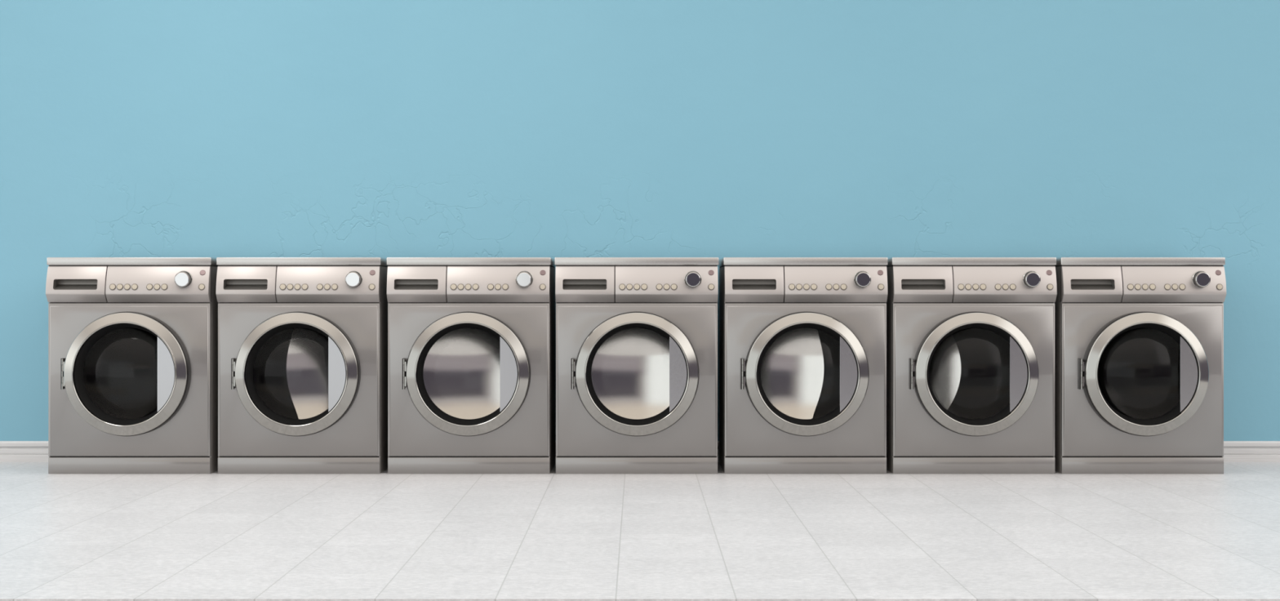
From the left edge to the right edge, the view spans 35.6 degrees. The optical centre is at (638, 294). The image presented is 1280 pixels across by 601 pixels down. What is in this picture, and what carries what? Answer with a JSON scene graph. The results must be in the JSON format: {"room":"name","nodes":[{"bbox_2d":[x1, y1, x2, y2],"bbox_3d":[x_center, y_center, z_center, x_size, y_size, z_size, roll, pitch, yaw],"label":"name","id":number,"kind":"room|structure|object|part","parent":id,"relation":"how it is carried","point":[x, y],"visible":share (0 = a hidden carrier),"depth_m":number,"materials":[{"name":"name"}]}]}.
{"room":"laundry","nodes":[
{"label":"laundry","id":0,"kind":"room"},
{"bbox_2d":[0,0,1279,440],"bbox_3d":[0.000,-1.438,7.996,9.200,4.200,0.148,0,0,0],"label":"wall","id":1,"kind":"structure","parent":0,"point":[553,129],"depth_m":7.92,"materials":[{"name":"paint"}]},
{"bbox_2d":[0,440,1279,461],"bbox_3d":[0.000,0.622,7.913,9.200,0.081,0.018,0,0,0],"label":"baseboard","id":2,"kind":"structure","parent":1,"relation":"attached to","point":[10,451],"depth_m":7.90,"materials":[{"name":"white paint"}]},
{"bbox_2d":[0,461,1279,600],"bbox_3d":[0.000,0.682,6.205,9.200,0.040,3.730,0,0,0],"label":"floor","id":3,"kind":"structure","parent":0,"point":[384,535],"depth_m":5.53,"materials":[{"name":"tile"}]},
{"bbox_2d":[45,257,217,473],"bbox_3d":[-1.880,0.262,7.583,0.607,0.800,0.583,0,0,0],"label":"washing machine","id":4,"kind":"object","parent":3,"relation":"on","point":[133,341],"visible":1,"depth_m":7.36,"materials":[{"name":"metal"}]},
{"bbox_3d":[-2.071,-0.038,7.369,0.217,0.133,0.063,0,0,0],"label":"detergent drawer","id":5,"kind":"part","parent":4,"relation":"part of","materials":[{"name":"metal"}]},
{"bbox_3d":[-1.879,0.291,7.343,0.337,0.337,0.062,0,0,0],"label":"door glass","id":6,"kind":"part","parent":4,"relation":"part of","materials":[{"name":"black glass"}]},
{"bbox_3d":[-1.879,0.291,7.329,0.452,0.452,0.075,0,0,0],"label":"door","id":7,"kind":"part","parent":4,"relation":"part of","materials":[{"name":"silver metal"}]},
{"bbox_3d":[-1.880,0.314,7.373,0.599,0.566,0.013,0,0,0],"label":"panel","id":8,"kind":"part","parent":4,"relation":"part of","materials":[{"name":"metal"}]},
{"bbox_3d":[-1.880,-0.123,7.620,0.607,0.029,0.511,0,0,0],"label":"lid","id":9,"kind":"part","parent":4,"relation":"part of","materials":[{"name":"metal"}]},
{"bbox_3d":[-1.770,-0.038,7.369,0.378,0.133,0.063,0,0,0],"label":"control panel","id":10,"kind":"part","parent":4,"relation":"part of","materials":[{"name":"metal"}]},
{"bbox_3d":[-1.728,0.291,7.306,0.064,0.278,0.008,0,0,0],"label":"door handle","id":11,"kind":"part","parent":4,"relation":"part of","materials":[{"name":"metal"}]},
{"bbox_3d":[-1.673,-0.056,7.332,0.058,0.058,0.032,0,0,0],"label":"knob","id":12,"kind":"part","parent":4,"relation":"part of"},
{"bbox_2d":[215,257,388,473],"bbox_3d":[-1.254,0.262,7.583,0.607,0.800,0.583,0,0,0],"label":"washing machine","id":13,"kind":"object","parent":3,"relation":"on","point":[303,341],"visible":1,"depth_m":7.37,"materials":[{"name":"metal"}]},
{"bbox_3d":[-1.444,-0.038,7.369,0.217,0.133,0.063,0,0,0],"label":"detergent drawer","id":14,"kind":"part","parent":13,"relation":"part of","materials":[{"name":"metal"}]},
{"bbox_3d":[-1.253,0.291,7.343,0.337,0.337,0.062,0,0,0],"label":"door glass","id":15,"kind":"part","parent":13,"relation":"part of","materials":[{"name":"black glass"}]},
{"bbox_3d":[-1.253,0.291,7.329,0.452,0.452,0.075,0,0,0],"label":"door","id":16,"kind":"part","parent":13,"relation":"part of","materials":[{"name":"silver metal"}]},
{"bbox_3d":[-1.254,0.314,7.373,0.599,0.566,0.013,0,0,0],"label":"panel","id":17,"kind":"part","parent":13,"relation":"part of","materials":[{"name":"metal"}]},
{"bbox_3d":[-1.254,-0.123,7.620,0.607,0.029,0.511,0,0,0],"label":"lid","id":18,"kind":"part","parent":13,"relation":"part of","materials":[{"name":"metal"}]},
{"bbox_3d":[-1.143,-0.038,7.369,0.378,0.133,0.063,0,0,0],"label":"control panel","id":19,"kind":"part","parent":13,"relation":"part of","materials":[{"name":"metal"}]},
{"bbox_3d":[-1.102,0.291,7.306,0.064,0.278,0.008,0,0,0],"label":"door handle","id":20,"kind":"part","parent":13,"relation":"part of","materials":[{"name":"metal"}]},
{"bbox_3d":[-1.047,-0.056,7.332,0.058,0.058,0.032,0,0,0],"label":"knob","id":21,"kind":"part","parent":13,"relation":"part of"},
{"bbox_3d":[-1.047,-0.056,7.344,0.064,0.064,0.007,0,0,0],"label":"knob","id":22,"kind":"part","parent":13,"relation":"part of","materials":[{"name":"silver metal"}]},
{"bbox_2d":[386,257,555,473],"bbox_3d":[-0.626,0.262,7.583,0.607,0.800,0.583,0,0,0],"label":"washing machine","id":23,"kind":"object","parent":3,"relation":"on","point":[471,340],"visible":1,"depth_m":7.36,"materials":[{"name":"metal"}]},
{"bbox_3d":[-0.817,-0.038,7.369,0.217,0.133,0.063,0,0,0],"label":"detergent drawer","id":24,"kind":"part","parent":23,"relation":"part of","materials":[{"name":"metal"}]},
{"bbox_3d":[-0.625,0.291,7.343,0.337,0.337,0.062,0,0,0],"label":"door glass","id":25,"kind":"part","parent":23,"relation":"part of","materials":[{"name":"clear glass"}]},
{"bbox_3d":[-0.625,0.291,7.329,0.452,0.452,0.075,0,0,0],"label":"door","id":26,"kind":"part","parent":23,"relation":"part of","materials":[{"name":"silver metal"}]},
{"bbox_3d":[-0.626,0.314,7.373,0.599,0.566,0.013,0,0,0],"label":"panel","id":27,"kind":"part","parent":23,"relation":"part of","materials":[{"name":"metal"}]},
{"bbox_3d":[-0.626,-0.123,7.620,0.607,0.029,0.511,0,0,0],"label":"lid","id":28,"kind":"part","parent":23,"relation":"part of","materials":[{"name":"metal"}]},
{"bbox_3d":[-0.515,-0.038,7.369,0.378,0.133,0.063,0,0,0],"label":"control panel","id":29,"kind":"part","parent":23,"relation":"part of","materials":[{"name":"metal"}]},
{"bbox_3d":[-0.474,0.291,7.306,0.064,0.278,0.008,0,0,0],"label":"door handle","id":30,"kind":"part","parent":23,"relation":"part of","materials":[{"name":"metal"}]},
{"bbox_3d":[-0.419,-0.056,7.332,0.058,0.058,0.032,0,0,0],"label":"knob","id":31,"kind":"part","parent":23,"relation":"part of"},
{"bbox_3d":[-0.419,-0.056,7.344,0.064,0.064,0.007,0,0,0],"label":"knob","id":32,"kind":"part","parent":23,"relation":"part of","materials":[{"name":"silver metal"}]},
{"bbox_2d":[554,257,719,473],"bbox_3d":[-0.005,0.262,7.583,0.607,0.800,0.583,0,0,0],"label":"washing machine","id":33,"kind":"object","parent":3,"relation":"on","point":[637,337],"visible":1,"depth_m":7.36,"materials":[{"name":"metal"}]},
{"bbox_3d":[-0.196,-0.038,7.369,0.217,0.133,0.063,0,0,0],"label":"detergent drawer","id":34,"kind":"part","parent":33,"relation":"part of","materials":[{"name":"metal"}]},
{"bbox_3d":[-0.004,0.291,7.343,0.337,0.337,0.062,0,0,0],"label":"door glass","id":35,"kind":"part","parent":33,"relation":"part of","materials":[{"name":"clear glass"}]},
{"bbox_3d":[-0.005,-0.123,7.620,0.607,0.029,0.511,0,0,0],"label":"lid","id":36,"kind":"part","parent":33,"relation":"part of","materials":[{"name":"metal"}]},
{"bbox_3d":[-0.005,0.314,7.373,0.599,0.566,0.013,0,0,0],"label":"panel","id":37,"kind":"part","parent":33,"relation":"part of","materials":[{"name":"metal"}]},
{"bbox_3d":[-0.004,0.291,7.329,0.452,0.452,0.075,0,0,0],"label":"door","id":38,"kind":"part","parent":33,"relation":"part of","materials":[{"name":"silver metal"}]},
{"bbox_3d":[0.105,-0.038,7.369,0.378,0.133,0.063,0,0,0],"label":"control panel","id":39,"kind":"part","parent":33,"relation":"part of","materials":[{"name":"metal"}]},
{"bbox_3d":[0.147,0.291,7.306,0.064,0.278,0.008,0,0,0],"label":"door handle","id":40,"kind":"part","parent":33,"relation":"part of","materials":[{"name":"metal"}]},
{"bbox_3d":[0.202,-0.056,7.332,0.058,0.058,0.032,0,0,0],"label":"knob","id":41,"kind":"part","parent":33,"relation":"part of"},
{"bbox_3d":[0.202,-0.056,7.344,0.064,0.064,0.007,0,0,0],"label":"knob","id":42,"kind":"part","parent":33,"relation":"part of","materials":[{"name":"silver metal"}]},
{"bbox_2d":[718,257,888,473],"bbox_3d":[0.619,0.262,7.583,0.607,0.800,0.583,0,0,0],"label":"washing machine","id":43,"kind":"object","parent":3,"relation":"on","point":[802,340],"visible":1,"depth_m":7.37,"materials":[{"name":"metal"}]},
{"bbox_3d":[0.428,-0.038,7.369,0.217,0.133,0.063,0,0,0],"label":"detergent drawer","id":44,"kind":"part","parent":43,"relation":"part of","materials":[{"name":"metal"}]},
{"bbox_3d":[0.620,0.291,7.343,0.337,0.337,0.062,0,0,0],"label":"door glass","id":45,"kind":"part","parent":43,"relation":"part of","materials":[{"name":"clear glass"}]},
{"bbox_3d":[0.619,-0.123,7.620,0.607,0.029,0.511,0,0,0],"label":"lid","id":46,"kind":"part","parent":43,"relation":"part of","materials":[{"name":"metal"}]},
{"bbox_3d":[0.619,0.314,7.373,0.599,0.566,0.013,0,0,0],"label":"panel","id":47,"kind":"part","parent":43,"relation":"part of","materials":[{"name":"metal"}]},
{"bbox_3d":[0.620,0.291,7.329,0.452,0.452,0.075,0,0,0],"label":"door","id":48,"kind":"part","parent":43,"relation":"part of","materials":[{"name":"silver metal"}]},
{"bbox_3d":[0.729,-0.038,7.369,0.378,0.133,0.063,0,0,0],"label":"control panel","id":49,"kind":"part","parent":43,"relation":"part of","materials":[{"name":"metal"}]},
{"bbox_3d":[0.771,0.291,7.306,0.064,0.278,0.008,0,0,0],"label":"door handle","id":50,"kind":"part","parent":43,"relation":"part of","materials":[{"name":"metal"}]},
{"bbox_3d":[0.826,-0.056,7.332,0.058,0.058,0.032,0,0,0],"label":"knob","id":51,"kind":"part","parent":43,"relation":"part of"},
{"bbox_3d":[0.826,-0.056,7.344,0.064,0.064,0.007,0,0,0],"label":"knob","id":52,"kind":"part","parent":43,"relation":"part of","materials":[{"name":"silver metal"}]},
{"bbox_2d":[885,257,1057,473],"bbox_3d":[1.241,0.262,7.583,0.607,0.800,0.583,0,0,0],"label":"washing machine","id":53,"kind":"object","parent":3,"relation":"on","point":[971,340],"visible":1,"depth_m":7.36,"materials":[{"name":"metal"}]},
{"bbox_3d":[1.050,-0.038,7.369,0.217,0.133,0.063,0,0,0],"label":"detergent drawer","id":54,"kind":"part","parent":53,"relation":"part of","materials":[{"name":"metal"}]},
{"bbox_3d":[1.242,0.291,7.343,0.337,0.337,0.062,0,0,0],"label":"door glass","id":55,"kind":"part","parent":53,"relation":"part of","materials":[{"name":"black glass"}]},
{"bbox_3d":[1.241,-0.123,7.620,0.607,0.029,0.511,0,0,0],"label":"lid","id":56,"kind":"part","parent":53,"relation":"part of","materials":[{"name":"metal"}]},
{"bbox_3d":[1.241,0.314,7.373,0.599,0.566,0.013,0,0,0],"label":"panel","id":57,"kind":"part","parent":53,"relation":"part of","materials":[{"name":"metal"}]},
{"bbox_3d":[1.242,0.291,7.329,0.452,0.452,0.075,0,0,0],"label":"door","id":58,"kind":"part","parent":53,"relation":"part of","materials":[{"name":"silver metal"}]},
{"bbox_3d":[1.351,-0.038,7.369,0.378,0.133,0.063,0,0,0],"label":"control panel","id":59,"kind":"part","parent":53,"relation":"part of","materials":[{"name":"metal"}]},
{"bbox_3d":[1.393,0.291,7.306,0.064,0.278,0.008,0,0,0],"label":"door handle","id":60,"kind":"part","parent":53,"relation":"part of","materials":[{"name":"metal"}]},
{"bbox_3d":[1.448,-0.056,7.344,0.064,0.064,0.007,0,0,0],"label":"knob","id":61,"kind":"part","parent":53,"relation":"part of","materials":[{"name":"silver metal"}]},
{"bbox_3d":[1.448,-0.056,7.332,0.058,0.058,0.032,0,0,0],"label":"knob","id":62,"kind":"part","parent":53,"relation":"part of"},
{"bbox_2d":[1054,257,1226,473],"bbox_3d":[1.865,0.262,7.583,0.607,0.800,0.583,0,0,0],"label":"washing machine","id":63,"kind":"object","parent":3,"relation":"on","point":[1139,341],"visible":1,"depth_m":7.36,"materials":[{"name":"metal"}]},
{"bbox_3d":[1.674,-0.038,7.369,0.217,0.133,0.063,0,0,0],"label":"detergent drawer","id":64,"kind":"part","parent":63,"relation":"part of","materials":[{"name":"metal"}]},
{"bbox_3d":[1.866,0.291,7.343,0.337,0.337,0.062,0,0,0],"label":"door glass","id":65,"kind":"part","parent":63,"relation":"part of","materials":[{"name":"black glass"}]},
{"bbox_3d":[1.865,-0.123,7.620,0.607,0.029,0.511,0,0,0],"label":"lid","id":66,"kind":"part","parent":63,"relation":"part of","materials":[{"name":"metal"}]},
{"bbox_3d":[1.865,0.314,7.373,0.599,0.566,0.013,0,0,0],"label":"panel","id":67,"kind":"part","parent":63,"relation":"part of","materials":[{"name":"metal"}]},
{"bbox_3d":[1.866,0.291,7.329,0.452,0.452,0.075,0,0,0],"label":"door","id":68,"kind":"part","parent":63,"relation":"part of","materials":[{"name":"silver metal"}]},
{"bbox_3d":[1.975,-0.038,7.369,0.378,0.133,0.063,0,0,0],"label":"control panel","id":69,"kind":"part","parent":63,"relation":"part of","materials":[{"name":"metal"}]},
{"bbox_3d":[2.017,0.291,7.306,0.064,0.278,0.008,0,0,0],"label":"door handle","id":70,"kind":"part","parent":63,"relation":"part of","materials":[{"name":"metal"}]},
{"bbox_3d":[2.072,-0.056,7.344,0.064,0.064,0.007,0,0,0],"label":"knob","id":71,"kind":"part","parent":63,"relation":"part of","materials":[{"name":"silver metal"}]},
{"bbox_3d":[2.072,-0.056,7.332,0.058,0.058,0.032,0,0,0],"label":"knob","id":72,"kind":"part","parent":63,"relation":"part of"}
]}

